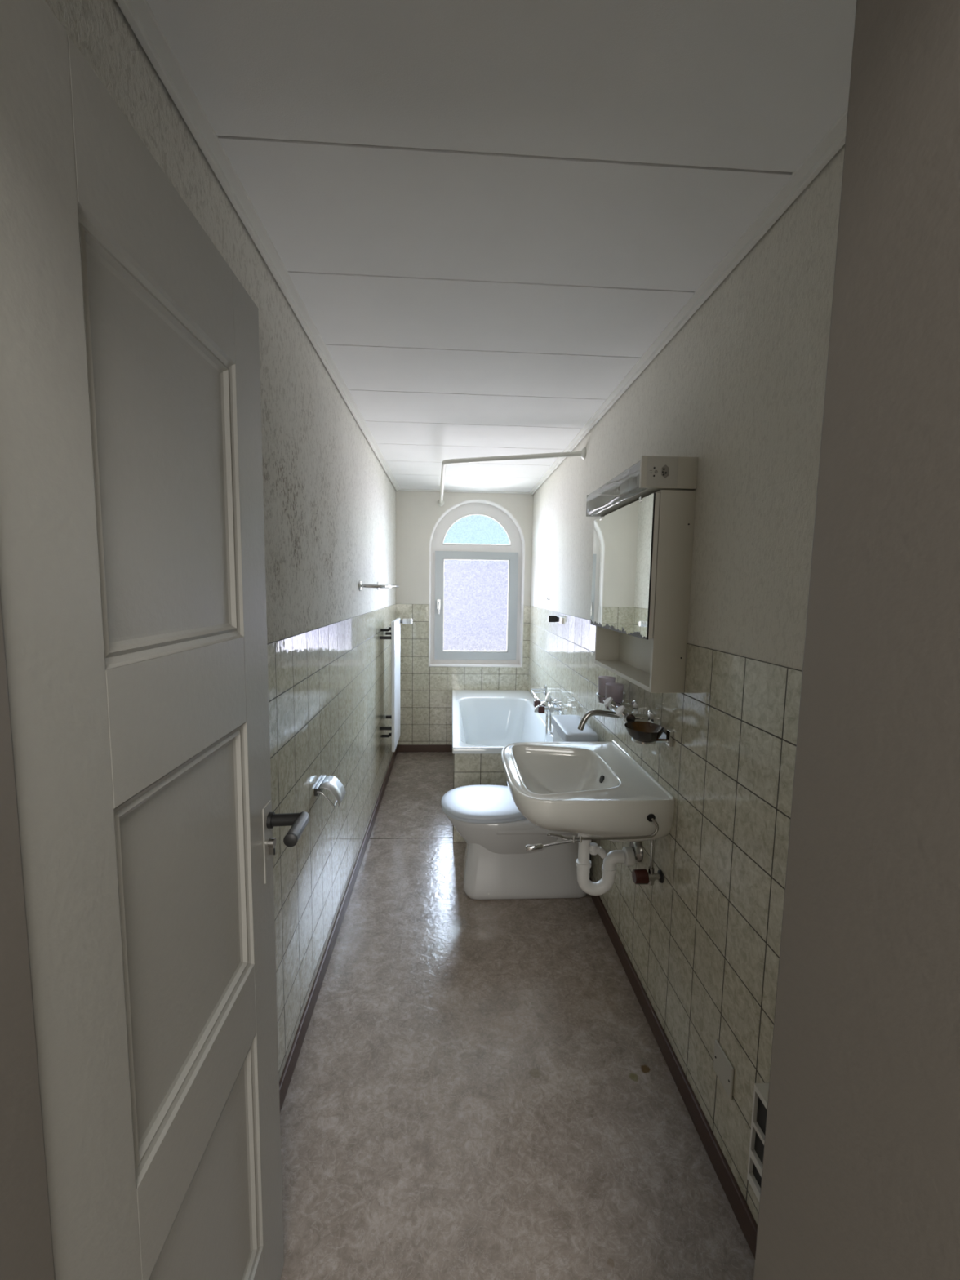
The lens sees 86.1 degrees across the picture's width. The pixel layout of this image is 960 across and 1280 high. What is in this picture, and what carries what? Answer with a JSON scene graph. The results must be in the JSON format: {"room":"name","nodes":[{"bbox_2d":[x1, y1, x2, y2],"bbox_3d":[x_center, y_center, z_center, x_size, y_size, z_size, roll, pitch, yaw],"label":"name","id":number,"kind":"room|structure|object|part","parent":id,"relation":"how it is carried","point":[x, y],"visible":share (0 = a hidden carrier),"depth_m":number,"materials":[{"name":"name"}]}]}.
{"room":"bathroom","nodes":[
{"label":"bathroom","id":0,"kind":"room"},
{"bbox_2d":[44,0,395,1081],"bbox_3d":[-0.689,0.032,2.548,0.142,2.325,4.311,1,6,-3],"label":"wall","id":1,"kind":"structure","parent":0,"point":[330,501],"depth_m":1.66,"materials":[{"name":"paint"}]},
{"bbox_2d":[115,0,399,491],"bbox_3d":[-0.573,-1.054,2.318,0.034,0.022,4.054,1,6,-3],"label":"trim","id":2,"kind":"structure","parent":1,"relation":"attached to","point":[141,19],"depth_m":0.99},
{"bbox_2d":[314,775,345,807],"bbox_3d":[-0.543,0.550,1.869,0.084,0.074,0.132,1,6,-3],"label":"paper holder","id":3,"kind":"object","parent":1,"relation":"attached to","point":[331,783],"visible":1,"depth_m":1.85,"materials":[{"name":"silver metal"}]},
{"bbox_3d":[-0.579,0.527,1.865,0.011,0.028,0.130,1,6,-3],"label":"wall plate","id":4,"kind":"part","parent":3,"relation":"part of","materials":[{"name":"silver metal"}]},
{"bbox_2d":[279,744,397,1112],"bbox_3d":[-0.624,1.169,2.544,0.013,0.066,4.058,1,6,-3],"label":"baseboard","id":5,"kind":"structure","parent":1,"relation":"attached to","point":[290,1065],"depth_m":1.93,"materials":[{"name":"brown plastic"}]},
{"bbox_2d":[359,580,399,591],"bbox_3d":[-0.571,-0.314,2.990,0.139,0.056,0.710,1,6,-3],"label":"towel rail","id":6,"kind":"object","parent":1,"relation":"attached to","point":[378,585],"visible":1,"depth_m":2.66,"materials":[{"name":"silver metal"}]},
{"bbox_2d":[379,617,412,751],"bbox_3d":[-0.591,0.297,3.648,0.188,0.887,0.430,1,6,-3],"label":"radiator","id":7,"kind":"object","parent":1,"relation":"attached to","point":[395,624],"visible":1,"depth_m":3.50,"materials":[{"name":"white metal"}]},
{"bbox_3d":[-0.592,0.299,3.628,0.022,0.887,0.390,1,6,-3],"label":"panel","id":8,"kind":"part","parent":7,"relation":"part of","materials":[{"name":"white metal"}]},
{"bbox_2d":[369,837,445,839],"bbox_3d":[-0.402,1.158,3.005,0.484,0.001,0.004,1,6,-3],"label":"trim","id":9,"kind":"structure","parent":1,"relation":"attached to","point":[402,837],"depth_m":3.01,"materials":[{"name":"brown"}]},
{"bbox_2d":[395,490,533,744],"bbox_3d":[-0.150,-0.170,4.602,1.448,2.325,0.250,1,6,-3],"label":"wall","id":10,"kind":"structure","parent":0,"point":[425,691],"depth_m":4.47,"materials":[{"name":"tile"}]},
{"bbox_2d":[397,744,452,751],"bbox_3d":[-0.489,0.963,4.568,0.483,0.066,0.013,1,6,-3],"label":"baseboard","id":11,"kind":"structure","parent":10,"relation":"attached to","point":[401,748],"depth_m":4.56,"materials":[{"name":"brown plastic"}]},
{"bbox_2d":[398,488,531,493],"bbox_3d":[-0.125,-1.258,4.349,1.128,0.016,0.029,1,6,-3],"label":"trim","id":12,"kind":"structure","parent":10,"relation":"attached to","point":[408,490],"depth_m":4.34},
{"bbox_2d":[430,502,521,663],"bbox_3d":[-0.033,-0.493,4.565,0.802,1.419,0.120,1,6,-3],"label":"window","id":13,"kind":"structure","parent":10,"relation":"in","point":[440,552],"depth_m":4.54,"materials":[{"name":"white plastic"}]},
{"bbox_3d":[-0.362,-0.292,4.527,0.022,0.125,0.038,1,6,-3],"label":"handle","id":14,"kind":"part","parent":13,"relation":"part of","materials":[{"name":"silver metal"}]},
{"bbox_3d":[-0.035,-0.302,4.594,0.732,0.957,0.062,1,6,-3],"label":"sash","id":15,"kind":"part","parent":13,"relation":"part of","materials":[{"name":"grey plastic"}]},
{"bbox_2d":[428,603,524,667],"bbox_3d":[-0.034,-0.039,4.509,0.830,0.554,0.036,1,6,-3],"label":"trim","id":16,"kind":"structure","parent":10,"relation":"attached to","point":[522,611],"depth_m":4.51,"materials":[{"name":"white plastic"}]},
{"bbox_2d":[146,0,856,492],"bbox_3d":[-0.012,-1.080,2.345,1.168,0.050,4.061,1,6,-3],"label":"ceiling","id":17,"kind":"structure","parent":0,"point":[485,214],"depth_m":0.99,"materials":[{"name":"white paint"}]},
{"bbox_2d":[280,751,755,1279],"bbox_3d":[-0.049,1.258,2.580,1.448,0.100,4.671,1,6,-3],"label":"floor","id":18,"kind":"structure","parent":0,"point":[478,1089],"depth_m":1.47,"materials":[{"name":"plastic"}]},
{"bbox_2d":[452,689,553,842],"bbox_3d":[0.132,0.806,3.764,0.677,0.562,1.644,1,6,-3],"label":"bathtub","id":19,"kind":"object","parent":18,"relation":"on","point":[484,722],"visible":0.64,"depth_m":4.13,"materials":[{"name":"ceramic"}]},
{"bbox_2d":[440,715,597,899],"bbox_3d":[0.176,0.808,2.502,0.728,0.818,0.386,1,6,-3],"label":"toilet","id":20,"kind":"object","parent":18,"relation":"on","point":[498,865],"visible":0.6,"depth_m":2.41,"materials":[{"name":"white ceramic"}]},
{"bbox_3d":[0.048,0.776,2.492,0.472,0.022,0.386,1,6,-3],"label":"lid","id":21,"kind":"part","parent":20,"relation":"part of","materials":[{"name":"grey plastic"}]},
{"bbox_3d":[0.048,0.797,2.494,0.467,0.016,0.378,1,6,-3],"label":"seat","id":22,"kind":"part","parent":20,"relation":"part of","materials":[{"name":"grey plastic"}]},
{"bbox_3d":[0.449,0.426,2.478,0.149,0.046,0.372,1,6,-3],"label":"cistern lid","id":23,"kind":"part","parent":20,"relation":"part of","materials":[{"name":"white ceramic"}]},
{"bbox_2d":[528,144,844,1224],"bbox_3d":[0.615,0.045,2.623,0.142,2.325,4.311,1,6,-3],"label":"wall","id":24,"kind":"structure","parent":0,"point":[739,388],"depth_m":1.30,"materials":[{"name":"tile"}]},
{"bbox_2d":[437,447,586,506],"bbox_3d":[-0.151,-1.057,3.391,0.633,0.074,1.926,-2,7,-27],"label":"rail","id":25,"kind":"object","parent":24,"relation":"attached to","point":[583,453],"visible":1,"depth_m":2.76,"materials":[{"name":"white plastic"}]},
{"bbox_2d":[530,684,553,701],"bbox_3d":[0.428,0.380,3.595,0.115,0.075,0.346,1,6,-3],"label":"rack","id":26,"kind":"object","parent":24,"relation":"attached to","point":[532,692],"visible":0.93,"depth_m":3.72,"materials":[{"name":"silver metal"}]},
{"bbox_2d":[533,691,561,742],"bbox_3d":[0.423,0.600,3.305,0.154,0.549,0.258,1,6,-3],"label":"tap","id":27,"kind":"object","parent":24,"relation":"attached to","point":[540,707],"visible":0.77,"depth_m":3.22,"materials":[{"name":"silver metal"}]},
{"bbox_3d":[0.375,0.417,3.380,0.042,0.044,0.046,1,6,-3],"label":"knob","id":28,"kind":"part","parent":27,"relation":"part of","materials":[{"name":"red"}]},
{"bbox_3d":[0.383,0.434,3.225,0.042,0.044,0.046,1,6,-3],"label":"knob","id":29,"kind":"part","parent":27,"relation":"part of","materials":[{"name":"red plastic"}]},
{"bbox_2d":[547,615,563,623],"bbox_3d":[0.479,-0.129,3.268,0.060,0.042,0.205,1,6,-3],"label":"stub","id":30,"kind":"object","parent":24,"relation":"attached to","point":[550,618],"visible":1,"depth_m":3.33,"materials":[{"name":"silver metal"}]},
{"bbox_2d":[501,740,675,842],"bbox_3d":[0.334,0.548,1.871,0.496,0.194,0.602,1,6,-3],"label":"washbasin","id":31,"kind":"object","parent":24,"relation":"attached to","point":[588,788],"visible":0.99,"depth_m":1.66,"materials":[{"name":"white ceramic"}]},
{"bbox_2d":[525,817,658,851],"bbox_3d":[0.343,0.591,1.563,0.412,0.094,0.019,0,6,-5],"label":"rods","id":32,"kind":"object","parent":31,"relation":"hanging from","point":[529,847],"visible":1,"depth_m":1.55,"materials":[{"name":"silver metal"}]},
{"bbox_3d":[0.219,0.619,1.553,0.164,0.035,0.019,1,6,-3],"label":"lever arm","id":33,"kind":"part","parent":32,"relation":"part of","materials":[{"name":"silver metal"}]},
{"bbox_3d":[0.376,0.576,1.562,0.347,0.064,0.019,0,6,-6],"label":"hanging rod","id":34,"kind":"part","parent":32,"relation":"part of","materials":[{"name":"silver metal"}]},
{"bbox_2d":[575,834,643,895],"bbox_3d":[0.462,0.793,1.872,0.238,0.285,0.088,1,6,-3],"label":"trap","id":35,"kind":"object","parent":31,"relation":"attached to","point":[633,854],"visible":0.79,"depth_m":1.85,"materials":[{"name":"white plastic"}]},
{"bbox_2d":[595,692,625,710],"bbox_3d":[0.525,0.239,2.055,0.100,0.058,0.202,1,6,-3],"label":"holder","id":36,"kind":"object","parent":24,"relation":"attached to","point":[614,697],"visible":0.59,"depth_m":2.05,"materials":[{"name":"silver metal"}]},
{"bbox_2d":[598,675,615,703],"bbox_3d":[0.519,0.204,2.113,0.069,0.104,0.069,1,6,-3],"label":"tumbler","id":37,"kind":"object","parent":36,"relation":"in","point":[613,682],"visible":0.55,"depth_m":2.10,"materials":[{"name":"glass"}]},
{"bbox_2d":[605,682,623,710],"bbox_3d":[0.519,0.220,1.990,0.069,0.098,0.069,1,6,-3],"label":"tumbler","id":38,"kind":"object","parent":36,"relation":"in","point":[621,687],"visible":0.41,"depth_m":1.97,"materials":[{"name":"glass"}]},
{"bbox_2d":[577,697,653,730],"bbox_3d":[0.469,0.273,1.851,0.235,0.108,0.212,1,6,-3],"label":"tap","id":39,"kind":"object","parent":24,"relation":"attached to","point":[627,713],"visible":0.98,"depth_m":1.84,"materials":[{"name":"silver metal"}]},
{"bbox_3d":[0.428,0.288,1.850,0.152,0.076,0.021,1,6,-3],"label":"spout","id":40,"kind":"part","parent":39,"relation":"part of","materials":[{"name":"silver metal"}]},
{"bbox_3d":[0.492,0.242,1.919,0.039,0.039,0.034,1,6,-3],"label":"handle","id":41,"kind":"part","parent":39,"relation":"part of","materials":[{"name":"silver metal"}]},
{"bbox_3d":[0.500,0.257,1.782,0.039,0.039,0.034,1,6,-3],"label":"handle","id":42,"kind":"part","parent":39,"relation":"part of","materials":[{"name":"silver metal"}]},
{"bbox_2d":[587,455,697,693],"bbox_3d":[0.514,-0.212,1.788,0.163,0.679,0.621,1,6,-3],"label":"upper cabinet","id":43,"kind":"object","parent":24,"relation":"attached to","point":[643,541],"visible":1,"depth_m":1.52,"materials":[{"name":"grey wood"}]},
{"bbox_2d":[590,493,655,639],"bbox_3d":[0.476,-0.241,1.788,0.005,0.420,0.613,1,6,-3],"label":"mirror","id":44,"kind":"object","parent":43,"relation":"attached to","point":[623,597],"depth_m":1.69,"materials":[{"name":"silver glass"}]},
{"bbox_2d":[587,460,695,516],"bbox_3d":[0.519,-0.506,1.757,0.163,0.088,0.604,1,6,-3],"label":"lamp","id":45,"kind":"object","parent":43,"relation":"on","point":[644,478],"depth_m":1.46,"materials":[{"name":"white plastic"}]},
{"bbox_3d":[0.486,-0.243,1.782,0.014,0.418,0.600,1,6,-3],"label":"cabinet door","id":46,"kind":"part","parent":43,"relation":"part of","materials":[{"name":"white wood"}]},
{"bbox_2d":[646,456,678,486],"bbox_3d":[0.515,-0.475,1.451,0.089,0.081,0.002,1,6,-3],"label":"power socket","id":47,"kind":"object","parent":43,"relation":"attached to","point":[661,471],"depth_m":1.45,"materials":[{"name":"grey plastic"}]},
{"bbox_2d":[631,840,663,885],"bbox_3d":[0.546,0.695,1.696,0.091,0.201,0.107,1,6,-3],"label":"angle valve","id":48,"kind":"object","parent":24,"relation":"attached to","point":[641,876],"visible":0.82,"depth_m":1.67,"materials":[{"name":"silver"}]},
{"bbox_3d":[0.522,0.770,1.673,0.042,0.047,0.047,1,6,-3],"label":"knob","id":49,"kind":"part","parent":48,"relation":"part of","materials":[{"name":"red plastic"}]},
{"bbox_2d":[624,720,673,746],"bbox_3d":[0.536,0.303,1.669,0.124,0.055,0.156,1,6,-3],"label":"soap dish","id":50,"kind":"object","parent":24,"relation":"attached to","point":[640,732],"visible":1,"depth_m":1.64,"materials":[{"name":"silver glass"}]},
{"bbox_2d":[624,720,664,742],"bbox_3d":[0.536,0.305,1.678,0.124,0.044,0.139,1,6,-3],"label":"glass bowl","id":51,"kind":"object","parent":50,"relation":"on","point":[639,731],"depth_m":1.66,"materials":[{"name":"brown glass"}]},
{"bbox_2d":[589,877,757,1258],"bbox_3d":[0.575,1.265,1.795,0.013,0.066,2.417,1,6,-3],"label":"baseboard","id":52,"kind":"structure","parent":24,"relation":"attached to","point":[748,1226],"depth_m":1.45,"materials":[{"name":"brown plastic"}]},
{"bbox_2d":[528,106,848,494],"bbox_3d":[0.547,-1.042,2.382,0.034,0.022,4.054,1,6,-3],"label":"trim","id":53,"kind":"structure","parent":24,"relation":"attached to","point":[834,139],"depth_m":1.22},
{"bbox_2d":[713,1039,734,1099],"bbox_3d":[0.607,1.070,1.283,0.007,0.084,0.084,1,6,-3],"label":"blank plate","id":54,"kind":"object","parent":24,"relation":"attached to","point":[723,1068],"visible":1,"depth_m":1.28,"materials":[{"name":"grey plastic"}]},
{"bbox_2d":[746,1082,768,1202],"bbox_3d":[0.607,1.072,1.067,0.032,0.230,0.101,1,6,-3],"label":"outlet box","id":55,"kind":"object","parent":24,"relation":"attached to","point":[760,1100],"visible":0.38,"depth_m":1.10,"materials":[{"name":"white plastic"}]},
{"bbox_3d":[0.090,0.274,0.320,1.448,2.325,0.250,1,6,-3],"label":"wall","id":56,"kind":"structure","parent":0,"visible":0},
{"bbox_2d":[0,0,309,1279],"bbox_3d":[-0.370,0.408,0.723,0.121,1.941,0.576,1,6,-3],"label":"door","id":57,"kind":"structure","parent":56,"relation":"in","point":[133,588],"depth_m":0.57,"materials":[{"name":"paint"}]},
{"bbox_3d":[-0.389,-0.204,0.665,0.014,0.434,0.346,1,6,-3],"label":"panel","id":58,"kind":"part","parent":57,"relation":"part of","materials":[{"name":"paint"}]},
{"bbox_3d":[-0.398,0.378,0.725,0.014,0.443,0.346,1,6,-3],"label":"panel","id":59,"kind":"part","parent":57,"relation":"part of","materials":[{"name":"paint"}]},
{"bbox_3d":[-0.407,0.951,0.784,0.014,0.442,0.346,1,6,-3],"label":"panel","id":60,"kind":"part","parent":57,"relation":"part of","materials":[{"name":"paint"}]},
{"bbox_3d":[-0.404,0.384,0.978,0.003,0.147,0.040,1,6,-3],"label":"handle plate","id":61,"kind":"part","parent":57,"relation":"part of","materials":[{"name":"paint"}]},
{"bbox_3d":[-0.335,0.345,0.945,0.025,0.023,0.092,1,6,-3],"label":"lever","id":62,"kind":"part","parent":57,"relation":"part of","materials":[{"name":"silver metal"}]},
{"bbox_2d":[0,0,959,1279],"bbox_3d":[-0.059,0.439,0.326,0.683,1.991,0.264,1,6,-3],"label":"door frame","id":63,"kind":"structure","parent":56,"relation":"attached to","point":[860,1174],"depth_m":0.36,"materials":[{"name":"paint"}]}
]}

